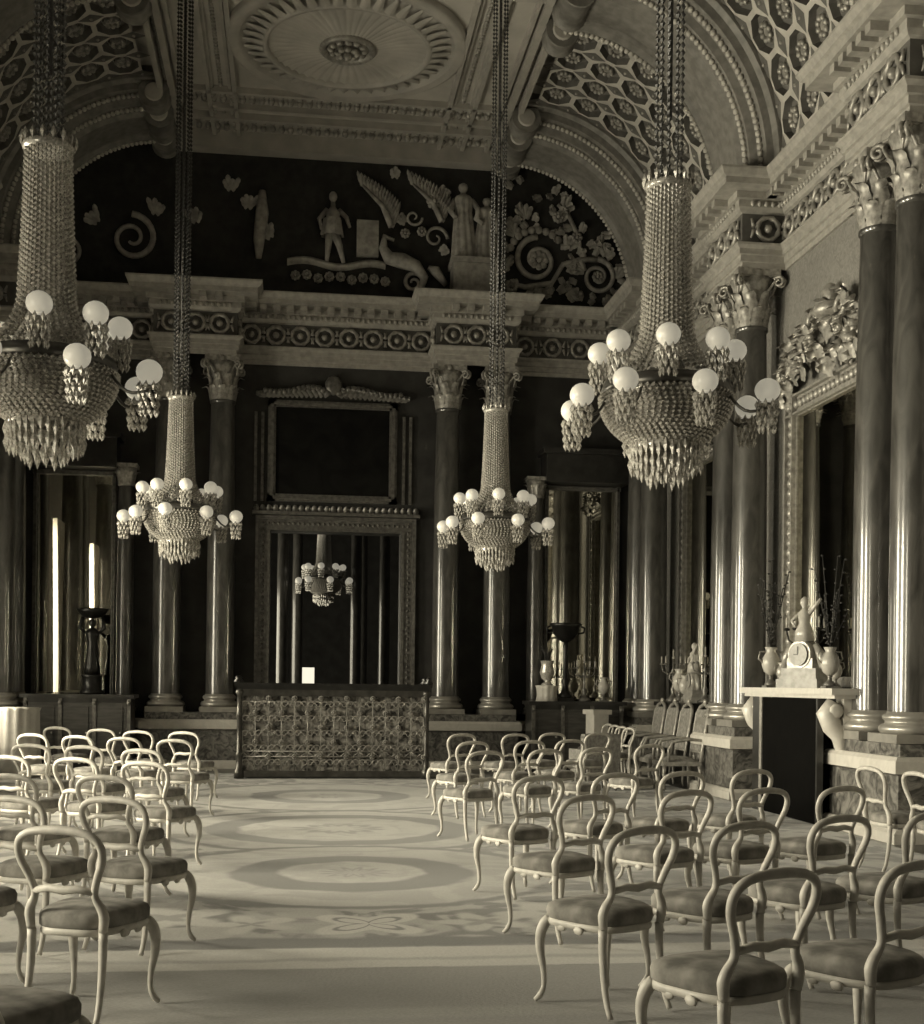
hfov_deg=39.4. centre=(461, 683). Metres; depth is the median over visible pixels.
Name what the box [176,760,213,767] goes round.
seat cushion
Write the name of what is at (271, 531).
door frame
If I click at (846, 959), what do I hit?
seat cushion
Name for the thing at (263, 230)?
relief
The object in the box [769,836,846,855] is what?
seat cushion
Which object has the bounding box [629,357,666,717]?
marble column
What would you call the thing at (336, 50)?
ceiling medallion
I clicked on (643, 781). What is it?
seat cushion
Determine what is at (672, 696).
candelabrum
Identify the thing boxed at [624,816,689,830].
seat cushion
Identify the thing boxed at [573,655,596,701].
candelabrum
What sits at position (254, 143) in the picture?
trim
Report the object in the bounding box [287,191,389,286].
figure relief
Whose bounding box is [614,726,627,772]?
chair
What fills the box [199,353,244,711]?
marble column
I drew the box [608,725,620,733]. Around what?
chair
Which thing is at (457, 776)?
seat cushion
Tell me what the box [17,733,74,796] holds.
chair
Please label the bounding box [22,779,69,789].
seat cushion
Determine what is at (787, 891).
seat cushion
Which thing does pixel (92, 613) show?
bowl
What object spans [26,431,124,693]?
wall mirror
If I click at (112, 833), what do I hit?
seat cushion
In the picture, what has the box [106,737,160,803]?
chair
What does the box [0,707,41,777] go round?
pedestal
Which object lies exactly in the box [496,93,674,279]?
trim
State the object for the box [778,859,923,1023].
chair
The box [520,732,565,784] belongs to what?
chair
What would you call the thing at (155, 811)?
seat cushion
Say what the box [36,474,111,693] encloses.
mirror glass
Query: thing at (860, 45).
entablature
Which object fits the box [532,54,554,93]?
ceiling
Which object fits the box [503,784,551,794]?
seat cushion
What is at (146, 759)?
seat cushion
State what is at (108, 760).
seat cushion
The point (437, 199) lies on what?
relief
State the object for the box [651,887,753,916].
seat cushion
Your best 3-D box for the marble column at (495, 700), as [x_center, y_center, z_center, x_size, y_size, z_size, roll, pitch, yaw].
[0.635,-2.548,23.163,0.752,6.180,0.752,1,0,-7]
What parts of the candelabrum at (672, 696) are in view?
stem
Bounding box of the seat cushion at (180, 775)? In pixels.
[165,771,209,780]
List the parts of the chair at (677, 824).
leg, seat rail, leg, cross rail, frame, leg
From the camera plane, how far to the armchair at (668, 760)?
18.38 m
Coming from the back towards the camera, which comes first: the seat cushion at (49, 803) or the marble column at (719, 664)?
the marble column at (719, 664)
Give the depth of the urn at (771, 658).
16.06 m
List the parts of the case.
post, backing panel, post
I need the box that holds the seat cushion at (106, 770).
[73,766,115,774]
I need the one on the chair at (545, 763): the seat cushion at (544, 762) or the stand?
the seat cushion at (544, 762)
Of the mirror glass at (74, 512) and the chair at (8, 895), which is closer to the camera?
the chair at (8, 895)
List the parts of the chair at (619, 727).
frame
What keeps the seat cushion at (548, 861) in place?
on the chair at (559, 865)
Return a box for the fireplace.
[752,697,823,823]
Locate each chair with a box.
[0,755,66,854]
[0,773,78,893]
[0,795,97,955]
[0,885,26,983]
[0,985,91,1023]
[11,743,77,827]
[14,825,160,1023]
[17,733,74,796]
[43,726,90,781]
[53,757,132,860]
[61,735,117,808]
[64,745,125,828]
[75,775,171,896]
[79,796,196,955]
[86,728,133,787]
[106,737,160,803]
[120,748,189,836]
[121,761,201,864]
[122,730,171,796]
[156,739,213,814]
[168,731,217,800]
[426,733,475,797]
[431,741,488,818]
[437,750,504,841]
[473,775,564,899]
[480,733,529,799]
[488,740,545,814]
[498,749,562,823]
[502,794,615,944]
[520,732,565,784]
[529,739,584,810]
[534,825,678,1020]
[548,747,612,827]
[549,772,639,891]
[563,732,610,781]
[578,724,613,748]
[593,727,635,781]
[603,744,664,818]
[606,789,713,931]
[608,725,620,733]
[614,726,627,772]
[616,771,704,878]
[635,867,821,1023]
[638,820,779,1006]
[684,787,789,920]
[687,769,772,875]
[737,814,871,989]
[761,785,865,919]
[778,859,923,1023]
[825,813,923,947]
[855,766,920,871]
[901,771,923,873]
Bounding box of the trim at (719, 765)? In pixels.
[135,728,923,829]
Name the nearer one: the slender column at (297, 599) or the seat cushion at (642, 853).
the seat cushion at (642, 853)
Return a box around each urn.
[669,669,687,701]
[676,675,685,702]
[757,558,790,687]
[810,555,848,687]
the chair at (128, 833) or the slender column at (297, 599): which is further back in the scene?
the slender column at (297, 599)
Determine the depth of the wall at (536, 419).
23.07 m
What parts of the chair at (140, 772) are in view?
cross rail, frame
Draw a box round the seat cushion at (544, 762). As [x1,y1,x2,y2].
[521,759,555,766]
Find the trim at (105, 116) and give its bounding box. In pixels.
[0,65,179,243]
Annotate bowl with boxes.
[76,608,108,618]
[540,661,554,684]
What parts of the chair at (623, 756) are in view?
frame, leg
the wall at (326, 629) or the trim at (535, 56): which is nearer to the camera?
the trim at (535, 56)
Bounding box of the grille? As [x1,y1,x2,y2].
[242,695,426,770]
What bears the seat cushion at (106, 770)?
on the chair at (106, 770)
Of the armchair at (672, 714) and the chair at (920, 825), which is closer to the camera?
the chair at (920, 825)
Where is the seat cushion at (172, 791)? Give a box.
[134,786,184,796]
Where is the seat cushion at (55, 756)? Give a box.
[52,753,88,759]
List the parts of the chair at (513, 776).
leg, seat rail, leg, cross rail, frame, leg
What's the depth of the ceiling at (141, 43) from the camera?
19.88 m
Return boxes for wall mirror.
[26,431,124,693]
[537,447,628,701]
[673,439,712,696]
[772,282,857,686]
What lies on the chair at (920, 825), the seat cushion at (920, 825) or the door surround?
the seat cushion at (920, 825)
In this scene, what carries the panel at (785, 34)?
attached to the ceiling at (544, 73)
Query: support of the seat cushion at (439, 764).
on the chair at (447, 766)
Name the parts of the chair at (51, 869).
cross rail, frame, leg, leg, seat rail, leg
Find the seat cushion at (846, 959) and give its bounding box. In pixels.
[800,938,923,981]
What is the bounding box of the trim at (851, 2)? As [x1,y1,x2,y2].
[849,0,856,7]
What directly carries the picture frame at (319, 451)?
attached to the wall at (536, 419)
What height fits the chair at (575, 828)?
0.861 m
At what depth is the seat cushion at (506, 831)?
9.04 m
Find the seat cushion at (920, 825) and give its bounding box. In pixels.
[917,820,923,829]
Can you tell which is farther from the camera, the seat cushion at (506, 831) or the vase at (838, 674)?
the vase at (838, 674)
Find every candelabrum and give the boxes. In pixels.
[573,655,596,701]
[660,650,686,701]
[690,647,708,703]
[784,616,825,643]
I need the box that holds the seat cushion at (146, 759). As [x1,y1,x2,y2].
[132,758,168,766]
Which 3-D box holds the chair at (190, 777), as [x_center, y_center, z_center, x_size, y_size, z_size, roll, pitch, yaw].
[-3.033,1.020,14.089,0.471,0.861,0.530,1,0,16]
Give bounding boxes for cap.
[135,711,923,756]
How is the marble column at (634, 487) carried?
on the cap
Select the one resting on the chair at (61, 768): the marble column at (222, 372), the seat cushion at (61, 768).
the seat cushion at (61, 768)
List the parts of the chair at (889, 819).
leg, frame, cross rail, leg, seat rail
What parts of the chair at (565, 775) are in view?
seat rail, frame, cross rail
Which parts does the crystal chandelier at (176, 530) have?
globe, globe, globe, globe, globe, globe, hanging stem, globe, globe, globe, globe, globe, globe, arm, globe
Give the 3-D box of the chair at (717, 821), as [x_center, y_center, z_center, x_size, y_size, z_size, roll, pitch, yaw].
[2.109,1.081,10.119,0.472,0.861,0.530,1,0,-32]
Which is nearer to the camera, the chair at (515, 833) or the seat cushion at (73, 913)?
the seat cushion at (73, 913)
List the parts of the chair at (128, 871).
leg, frame, cross rail, leg, seat rail, leg, leg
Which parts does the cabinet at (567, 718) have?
door, door, door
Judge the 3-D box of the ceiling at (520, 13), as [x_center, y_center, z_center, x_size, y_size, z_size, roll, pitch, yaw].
[-0.502,-9.757,10.130,6.000,0.200,26.250,1,0,-7]
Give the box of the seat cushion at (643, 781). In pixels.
[609,776,653,785]
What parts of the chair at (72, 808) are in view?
leg, frame, cross rail, seat rail, leg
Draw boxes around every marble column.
[0,326,24,706]
[14,356,36,706]
[144,350,192,711]
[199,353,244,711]
[426,363,470,713]
[475,365,522,714]
[622,472,640,715]
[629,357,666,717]
[697,286,735,724]
[717,266,786,726]
[835,147,896,739]
[867,111,923,743]
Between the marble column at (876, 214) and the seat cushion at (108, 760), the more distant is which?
the seat cushion at (108, 760)
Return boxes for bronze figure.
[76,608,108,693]
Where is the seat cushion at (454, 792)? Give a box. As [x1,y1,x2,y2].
[443,787,492,797]
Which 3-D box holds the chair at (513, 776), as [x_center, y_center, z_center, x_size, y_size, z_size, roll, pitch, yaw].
[0.643,1.063,14.827,0.472,0.861,0.530,1,0,-33]
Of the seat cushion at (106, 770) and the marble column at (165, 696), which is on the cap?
the marble column at (165, 696)
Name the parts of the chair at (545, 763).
seat rail, frame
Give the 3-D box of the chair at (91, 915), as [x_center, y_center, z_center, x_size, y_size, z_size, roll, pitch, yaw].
[-1.675,1.036,5.756,0.472,0.861,0.530,1,0,15]
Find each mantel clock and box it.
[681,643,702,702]
[776,597,827,687]
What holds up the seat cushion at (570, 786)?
on the chair at (580, 787)
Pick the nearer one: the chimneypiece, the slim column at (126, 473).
the chimneypiece
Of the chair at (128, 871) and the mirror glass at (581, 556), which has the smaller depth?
the chair at (128, 871)
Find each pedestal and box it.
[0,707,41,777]
[583,709,611,733]
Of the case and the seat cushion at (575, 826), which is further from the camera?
the case
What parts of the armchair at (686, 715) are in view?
leg, seat rail, leg, arm, seat, arm, leg, leg, frame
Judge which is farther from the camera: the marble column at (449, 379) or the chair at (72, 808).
the marble column at (449, 379)
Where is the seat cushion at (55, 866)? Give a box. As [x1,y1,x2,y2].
[0,855,87,878]
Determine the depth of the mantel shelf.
14.47 m
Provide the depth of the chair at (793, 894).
6.49 m
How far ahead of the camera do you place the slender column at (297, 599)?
34.59 m
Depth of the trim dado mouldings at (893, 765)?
17.69 m
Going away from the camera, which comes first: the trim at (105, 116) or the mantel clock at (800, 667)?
the mantel clock at (800, 667)
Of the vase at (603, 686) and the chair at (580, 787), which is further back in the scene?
the vase at (603, 686)
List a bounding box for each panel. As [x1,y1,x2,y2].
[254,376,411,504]
[720,0,851,149]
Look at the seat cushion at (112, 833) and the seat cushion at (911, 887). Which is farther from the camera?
the seat cushion at (112, 833)
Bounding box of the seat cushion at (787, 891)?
[748,878,846,904]
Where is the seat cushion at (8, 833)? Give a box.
[0,823,69,841]
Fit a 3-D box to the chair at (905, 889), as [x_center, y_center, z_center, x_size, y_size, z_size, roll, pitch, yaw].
[2.289,1.083,6.858,0.472,0.861,0.530,1,0,-36]
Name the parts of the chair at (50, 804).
cross rail, frame, leg, leg, seat rail, leg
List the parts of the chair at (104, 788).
leg, cross rail, frame, leg, seat rail, leg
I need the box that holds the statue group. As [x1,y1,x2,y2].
[448,183,496,290]
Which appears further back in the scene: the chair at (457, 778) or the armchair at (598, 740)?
the armchair at (598, 740)
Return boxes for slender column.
[276,533,288,682]
[291,534,302,682]
[349,535,361,683]
[361,536,367,683]
[378,536,390,683]
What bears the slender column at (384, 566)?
on the floor
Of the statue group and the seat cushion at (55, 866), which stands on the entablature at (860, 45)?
the statue group
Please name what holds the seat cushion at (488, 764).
on the chair at (493, 766)
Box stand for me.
[535,685,557,700]
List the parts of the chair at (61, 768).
cross rail, frame, seat rail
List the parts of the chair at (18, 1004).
frame, leg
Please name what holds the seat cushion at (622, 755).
on the chair at (623, 756)
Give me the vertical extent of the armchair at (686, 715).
1.304 m
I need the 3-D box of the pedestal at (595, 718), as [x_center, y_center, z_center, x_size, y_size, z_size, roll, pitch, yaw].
[2.291,0.975,21.903,0.360,1.080,0.360,1,0,-25]
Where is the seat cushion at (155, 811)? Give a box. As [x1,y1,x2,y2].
[134,804,195,818]
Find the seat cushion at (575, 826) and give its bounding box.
[563,819,622,834]
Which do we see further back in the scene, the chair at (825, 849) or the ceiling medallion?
the ceiling medallion
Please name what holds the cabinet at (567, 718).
on the floor at (918, 848)
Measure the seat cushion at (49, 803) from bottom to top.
0.085 m
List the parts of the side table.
leg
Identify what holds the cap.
attached to the wall
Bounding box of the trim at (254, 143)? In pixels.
[175,0,546,170]
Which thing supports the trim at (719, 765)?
attached to the wall
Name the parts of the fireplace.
panel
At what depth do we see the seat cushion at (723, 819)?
10.00 m
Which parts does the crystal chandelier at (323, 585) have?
globe, globe, globe, globe, hanging stem, globe, globe, globe, globe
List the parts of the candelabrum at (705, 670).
stem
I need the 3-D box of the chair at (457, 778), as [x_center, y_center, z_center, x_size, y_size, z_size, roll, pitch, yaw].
[-0.009,1.056,14.419,0.472,0.861,0.530,1,0,-33]
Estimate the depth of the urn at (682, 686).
20.15 m
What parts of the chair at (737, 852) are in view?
leg, seat rail, leg, cross rail, frame, leg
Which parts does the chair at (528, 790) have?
leg, leg, seat rail, leg, frame, leg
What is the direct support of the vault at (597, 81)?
attached to the ceiling at (544, 73)
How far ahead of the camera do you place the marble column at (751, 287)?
17.43 m
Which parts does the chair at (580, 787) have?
leg, leg, seat rail, leg, cross rail, frame, leg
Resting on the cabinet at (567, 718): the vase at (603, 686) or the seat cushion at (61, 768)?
the vase at (603, 686)
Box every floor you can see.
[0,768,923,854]
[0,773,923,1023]
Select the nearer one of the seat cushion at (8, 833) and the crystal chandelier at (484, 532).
the seat cushion at (8, 833)
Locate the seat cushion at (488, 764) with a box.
[484,761,520,768]
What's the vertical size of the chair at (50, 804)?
0.861 m
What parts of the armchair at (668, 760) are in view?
leg, leg, arm, seat rail, seat, arm, leg, leg, frame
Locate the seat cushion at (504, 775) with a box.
[493,771,534,779]
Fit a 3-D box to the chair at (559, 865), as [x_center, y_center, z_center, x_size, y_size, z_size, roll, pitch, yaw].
[0.584,1.063,7.623,0.471,0.861,0.530,1,0,-36]
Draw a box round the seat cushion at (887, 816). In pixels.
[869,810,920,823]
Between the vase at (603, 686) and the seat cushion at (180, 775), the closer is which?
the seat cushion at (180, 775)
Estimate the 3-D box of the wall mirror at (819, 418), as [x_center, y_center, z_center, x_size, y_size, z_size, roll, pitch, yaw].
[4.437,-2.433,15.709,0.533,4.930,3.240,1,0,-7]
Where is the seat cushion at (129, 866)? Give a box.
[102,855,187,878]
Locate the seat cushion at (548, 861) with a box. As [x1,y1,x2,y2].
[512,850,595,872]
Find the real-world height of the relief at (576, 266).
2.401 m
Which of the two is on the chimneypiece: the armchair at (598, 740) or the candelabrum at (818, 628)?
the candelabrum at (818, 628)
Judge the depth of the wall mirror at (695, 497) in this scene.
21.11 m
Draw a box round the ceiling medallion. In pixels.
[226,0,467,101]
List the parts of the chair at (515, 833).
leg, leg, seat rail, leg, cross rail, frame, leg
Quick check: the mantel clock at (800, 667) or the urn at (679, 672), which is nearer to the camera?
the mantel clock at (800, 667)
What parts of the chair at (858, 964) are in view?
leg, leg, seat rail, leg, frame, cross rail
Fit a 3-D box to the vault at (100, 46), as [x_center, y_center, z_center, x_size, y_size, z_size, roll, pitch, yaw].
[-6.074,-8.372,19.137,2.706,2.882,2.650,1,0,-7]
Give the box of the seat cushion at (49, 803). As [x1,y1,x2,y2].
[0,796,58,809]
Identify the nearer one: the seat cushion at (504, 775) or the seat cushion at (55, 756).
the seat cushion at (504, 775)
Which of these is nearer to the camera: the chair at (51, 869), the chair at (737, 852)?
the chair at (51, 869)
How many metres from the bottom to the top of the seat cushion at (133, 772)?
0.085 m
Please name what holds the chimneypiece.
on the floor at (918, 848)
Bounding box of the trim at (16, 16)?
[0,0,151,52]
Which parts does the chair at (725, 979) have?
leg, seat rail, leg, leg, cross rail, frame, leg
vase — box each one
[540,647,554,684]
[596,677,611,701]
[774,662,781,678]
[832,659,844,687]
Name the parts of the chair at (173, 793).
frame, cross rail, seat rail, leg, leg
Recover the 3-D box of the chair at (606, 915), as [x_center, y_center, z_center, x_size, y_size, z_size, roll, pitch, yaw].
[0.679,1.064,5.982,0.472,0.861,0.530,1,0,-36]
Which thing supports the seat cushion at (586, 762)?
on the chair at (588, 764)
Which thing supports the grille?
attached to the case
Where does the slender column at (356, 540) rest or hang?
on the floor
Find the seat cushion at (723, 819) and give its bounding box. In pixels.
[697,812,757,826]
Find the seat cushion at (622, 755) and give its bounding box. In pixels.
[620,752,627,757]
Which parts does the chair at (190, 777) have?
frame, cross rail, seat rail, leg, leg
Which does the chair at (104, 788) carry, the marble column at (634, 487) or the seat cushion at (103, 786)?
the seat cushion at (103, 786)
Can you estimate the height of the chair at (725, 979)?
0.861 m
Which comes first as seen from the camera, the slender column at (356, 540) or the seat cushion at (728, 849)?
the seat cushion at (728, 849)
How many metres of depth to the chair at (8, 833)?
8.59 m
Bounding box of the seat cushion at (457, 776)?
[436,772,478,781]
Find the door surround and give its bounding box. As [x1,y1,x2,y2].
[252,504,419,684]
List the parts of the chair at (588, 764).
seat rail, cross rail, frame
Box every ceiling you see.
[131,24,151,64]
[151,0,542,147]
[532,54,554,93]
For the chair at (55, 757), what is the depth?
17.16 m
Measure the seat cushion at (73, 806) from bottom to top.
0.085 m
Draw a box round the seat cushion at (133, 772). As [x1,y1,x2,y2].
[116,769,157,777]
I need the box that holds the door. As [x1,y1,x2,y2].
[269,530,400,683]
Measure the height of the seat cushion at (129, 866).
0.085 m
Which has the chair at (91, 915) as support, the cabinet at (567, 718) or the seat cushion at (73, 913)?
the seat cushion at (73, 913)
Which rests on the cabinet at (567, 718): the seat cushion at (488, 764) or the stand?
the stand
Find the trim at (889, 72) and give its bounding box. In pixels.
[0,44,923,358]
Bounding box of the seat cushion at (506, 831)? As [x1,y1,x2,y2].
[481,823,548,839]
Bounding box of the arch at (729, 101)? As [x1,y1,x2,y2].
[542,0,782,177]
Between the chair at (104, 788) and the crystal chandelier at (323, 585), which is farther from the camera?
the crystal chandelier at (323, 585)
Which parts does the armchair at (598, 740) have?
arm, backrest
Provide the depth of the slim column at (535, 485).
23.24 m
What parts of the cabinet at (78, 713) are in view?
door, door, door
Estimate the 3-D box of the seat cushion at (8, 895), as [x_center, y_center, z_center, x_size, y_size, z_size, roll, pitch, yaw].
[-2.390,1.012,6.137,0.436,0.085,0.439,1,0,18]
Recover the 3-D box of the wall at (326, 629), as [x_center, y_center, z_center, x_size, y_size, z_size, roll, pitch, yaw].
[-4.991,-2.359,43.819,10.000,7.600,0.200,1,0,-7]
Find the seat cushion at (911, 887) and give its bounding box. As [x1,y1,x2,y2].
[836,872,923,898]
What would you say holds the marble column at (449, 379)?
on the cap
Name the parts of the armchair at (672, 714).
arm, seat, arm, leg, leg, frame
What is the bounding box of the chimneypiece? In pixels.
[740,687,858,813]
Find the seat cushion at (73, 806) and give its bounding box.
[66,799,126,812]
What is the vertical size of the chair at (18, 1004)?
0.861 m
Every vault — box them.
[0,0,153,164]
[529,36,712,261]
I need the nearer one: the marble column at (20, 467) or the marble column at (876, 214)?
the marble column at (876, 214)
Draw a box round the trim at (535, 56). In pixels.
[143,0,555,156]
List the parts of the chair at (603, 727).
frame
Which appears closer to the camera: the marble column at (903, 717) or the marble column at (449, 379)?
the marble column at (903, 717)
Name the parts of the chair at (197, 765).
cross rail, frame, seat rail, leg, leg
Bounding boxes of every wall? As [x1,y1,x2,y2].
[25,143,628,720]
[270,533,398,683]
[666,215,859,698]
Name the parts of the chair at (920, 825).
leg, frame, cross rail, seat rail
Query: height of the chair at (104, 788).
0.861 m
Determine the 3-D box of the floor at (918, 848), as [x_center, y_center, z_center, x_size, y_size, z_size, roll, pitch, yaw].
[-0.643,1.593,10.180,12.300,0.200,26.750,1,0,-7]
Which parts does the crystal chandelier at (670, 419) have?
globe, globe, arm, arm, globe, globe, globe, globe, arm, arm, globe, hanging stem, globe, globe, globe, arm, globe, arm, globe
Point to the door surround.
(267, 520)
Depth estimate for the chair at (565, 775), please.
15.06 m
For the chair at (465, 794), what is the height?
0.861 m
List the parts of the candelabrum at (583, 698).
stem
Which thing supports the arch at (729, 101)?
attached to the wall at (835, 259)
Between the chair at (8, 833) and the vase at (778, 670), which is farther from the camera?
the vase at (778, 670)
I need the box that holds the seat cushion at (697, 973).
[650,950,786,996]
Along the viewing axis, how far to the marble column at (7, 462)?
20.77 m
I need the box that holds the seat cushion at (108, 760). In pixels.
[95,756,132,763]
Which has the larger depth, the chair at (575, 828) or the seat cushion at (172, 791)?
the seat cushion at (172, 791)
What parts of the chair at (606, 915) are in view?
leg, seat rail, leg, leg, cross rail, frame, leg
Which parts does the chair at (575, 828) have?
seat rail, leg, leg, cross rail, frame, leg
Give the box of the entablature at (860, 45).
[0,0,923,379]
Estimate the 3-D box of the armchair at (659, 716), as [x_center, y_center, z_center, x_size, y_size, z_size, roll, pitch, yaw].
[2.872,0.864,20.647,0.735,1.304,0.624,1,0,-7]
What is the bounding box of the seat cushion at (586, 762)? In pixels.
[566,759,601,765]
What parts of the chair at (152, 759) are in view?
frame, seat rail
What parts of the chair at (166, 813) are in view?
leg, frame, cross rail, leg, seat rail, leg, leg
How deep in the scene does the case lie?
20.00 m
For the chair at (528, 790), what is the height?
0.861 m
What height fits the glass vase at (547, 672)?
0.662 m
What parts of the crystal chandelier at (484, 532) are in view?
globe, globe, globe, globe, globe, hanging stem, globe, globe, globe, globe, globe, arm, globe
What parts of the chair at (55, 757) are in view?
frame, cross rail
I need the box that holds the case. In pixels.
[233,675,432,778]
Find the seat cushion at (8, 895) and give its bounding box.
[0,885,17,906]
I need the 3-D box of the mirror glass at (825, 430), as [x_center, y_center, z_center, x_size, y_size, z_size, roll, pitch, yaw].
[4.535,-1.792,15.742,0.030,3.410,2.250,1,0,-7]
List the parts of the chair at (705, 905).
leg, seat rail, leg, cross rail, frame, leg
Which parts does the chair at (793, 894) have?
leg, leg, seat rail, leg, cross rail, frame, leg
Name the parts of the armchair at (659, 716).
leg, arm, seat, arm, frame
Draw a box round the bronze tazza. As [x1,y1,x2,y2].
[546,623,584,701]
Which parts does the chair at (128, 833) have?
leg, frame, cross rail, leg, seat rail, leg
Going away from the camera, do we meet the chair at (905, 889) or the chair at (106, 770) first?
the chair at (905, 889)
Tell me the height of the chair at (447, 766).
0.861 m
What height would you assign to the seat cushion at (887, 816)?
0.085 m
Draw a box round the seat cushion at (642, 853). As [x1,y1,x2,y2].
[615,843,693,863]
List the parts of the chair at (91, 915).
leg, frame, cross rail, leg, seat rail, leg, leg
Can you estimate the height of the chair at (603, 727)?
0.861 m
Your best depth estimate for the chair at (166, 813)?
10.10 m
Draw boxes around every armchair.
[569,733,620,790]
[623,698,666,776]
[626,698,679,782]
[638,699,693,786]
[652,699,709,790]
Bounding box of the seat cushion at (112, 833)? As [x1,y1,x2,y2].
[92,825,164,842]
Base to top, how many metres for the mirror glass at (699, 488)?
3.716 m
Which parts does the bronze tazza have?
stem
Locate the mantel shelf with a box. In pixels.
[740,687,858,698]
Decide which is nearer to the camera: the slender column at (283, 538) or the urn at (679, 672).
the urn at (679, 672)
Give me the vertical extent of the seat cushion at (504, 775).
0.085 m
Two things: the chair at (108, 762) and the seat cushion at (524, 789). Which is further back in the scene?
the chair at (108, 762)
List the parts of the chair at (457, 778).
leg, leg, seat rail, cross rail, frame, leg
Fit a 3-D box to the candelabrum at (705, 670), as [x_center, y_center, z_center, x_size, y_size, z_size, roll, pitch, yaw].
[3.684,-0.132,19.441,0.432,0.850,0.447,1,0,-7]
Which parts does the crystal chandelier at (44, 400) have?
arm, arm, globe, hanging stem, globe, arm, globe, globe, globe, arm, arm, globe, globe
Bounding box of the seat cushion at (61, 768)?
[30,764,65,772]
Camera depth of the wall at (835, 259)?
17.57 m
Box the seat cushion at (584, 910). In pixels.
[547,894,652,926]
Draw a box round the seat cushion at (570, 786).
[557,781,600,791]
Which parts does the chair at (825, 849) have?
seat rail, leg, cross rail, frame, leg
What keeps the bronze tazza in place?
on the cabinet at (567, 718)
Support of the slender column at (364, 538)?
on the floor
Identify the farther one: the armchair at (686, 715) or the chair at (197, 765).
the armchair at (686, 715)
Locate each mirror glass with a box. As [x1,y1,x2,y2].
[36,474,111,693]
[547,490,614,701]
[686,459,712,694]
[796,386,855,676]
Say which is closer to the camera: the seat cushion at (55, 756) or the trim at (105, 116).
the seat cushion at (55, 756)
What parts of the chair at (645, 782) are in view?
leg, seat rail, leg, cross rail, frame, leg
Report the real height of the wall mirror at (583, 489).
4.730 m
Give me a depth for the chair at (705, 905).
6.13 m
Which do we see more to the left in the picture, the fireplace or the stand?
the stand
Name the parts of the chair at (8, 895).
seat rail, leg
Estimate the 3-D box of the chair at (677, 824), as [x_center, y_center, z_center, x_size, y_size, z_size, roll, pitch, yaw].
[1.520,1.074,9.792,0.472,0.861,0.530,1,0,-31]
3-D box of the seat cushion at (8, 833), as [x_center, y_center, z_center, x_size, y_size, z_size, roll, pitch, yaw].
[-2.931,1.006,8.795,0.436,0.085,0.439,1,0,15]
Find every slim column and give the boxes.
[115,462,139,710]
[521,476,547,713]
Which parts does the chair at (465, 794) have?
leg, leg, seat rail, leg, cross rail, frame, leg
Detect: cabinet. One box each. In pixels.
[19,693,138,770]
[522,701,626,771]
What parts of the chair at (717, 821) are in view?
leg, seat rail, leg, cross rail, frame, leg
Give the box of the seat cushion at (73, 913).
[39,896,149,929]
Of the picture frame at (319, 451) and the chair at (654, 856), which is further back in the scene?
the picture frame at (319, 451)
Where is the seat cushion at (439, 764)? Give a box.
[430,761,464,768]
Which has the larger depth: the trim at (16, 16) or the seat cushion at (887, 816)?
the trim at (16, 16)
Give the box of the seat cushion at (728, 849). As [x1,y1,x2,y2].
[693,839,769,859]
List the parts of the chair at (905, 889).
leg, seat rail, leg, frame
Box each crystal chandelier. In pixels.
[0,0,162,471]
[117,0,242,564]
[295,534,352,605]
[437,0,554,572]
[561,0,780,489]
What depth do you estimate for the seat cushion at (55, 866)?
7.06 m
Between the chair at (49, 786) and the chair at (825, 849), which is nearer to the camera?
the chair at (825, 849)
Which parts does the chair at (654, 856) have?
leg, seat rail, leg, frame, cross rail, leg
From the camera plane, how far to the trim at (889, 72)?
22.12 m
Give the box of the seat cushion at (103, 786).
[81,781,125,791]
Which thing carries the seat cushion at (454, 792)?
on the chair at (465, 794)
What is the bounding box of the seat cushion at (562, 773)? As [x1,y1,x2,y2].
[533,769,574,777]
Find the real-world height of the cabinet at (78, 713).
1.260 m
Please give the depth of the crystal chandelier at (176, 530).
16.77 m
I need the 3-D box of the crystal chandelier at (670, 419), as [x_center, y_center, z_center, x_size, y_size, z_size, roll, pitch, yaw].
[1.508,-5.515,9.265,1.446,8.235,1.445,1,0,-7]
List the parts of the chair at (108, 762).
frame, seat rail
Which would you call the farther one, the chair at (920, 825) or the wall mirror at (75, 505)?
the wall mirror at (75, 505)
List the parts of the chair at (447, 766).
leg, seat rail, cross rail, frame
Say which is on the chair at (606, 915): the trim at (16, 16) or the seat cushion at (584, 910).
the seat cushion at (584, 910)
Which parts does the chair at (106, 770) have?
leg, frame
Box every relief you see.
[56,174,273,263]
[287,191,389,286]
[357,166,450,290]
[499,175,625,305]
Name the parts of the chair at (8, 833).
cross rail, frame, leg, seat rail, leg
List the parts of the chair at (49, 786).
leg, frame, cross rail, leg, seat rail, leg, leg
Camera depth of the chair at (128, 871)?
7.04 m
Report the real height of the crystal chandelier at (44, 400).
8.235 m
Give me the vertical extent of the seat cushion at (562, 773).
0.085 m
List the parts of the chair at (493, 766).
seat rail, cross rail, frame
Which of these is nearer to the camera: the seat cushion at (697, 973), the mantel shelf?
the seat cushion at (697, 973)
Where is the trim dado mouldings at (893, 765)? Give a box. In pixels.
[135,718,923,844]
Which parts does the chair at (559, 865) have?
leg, seat rail, leg, leg, cross rail, frame, leg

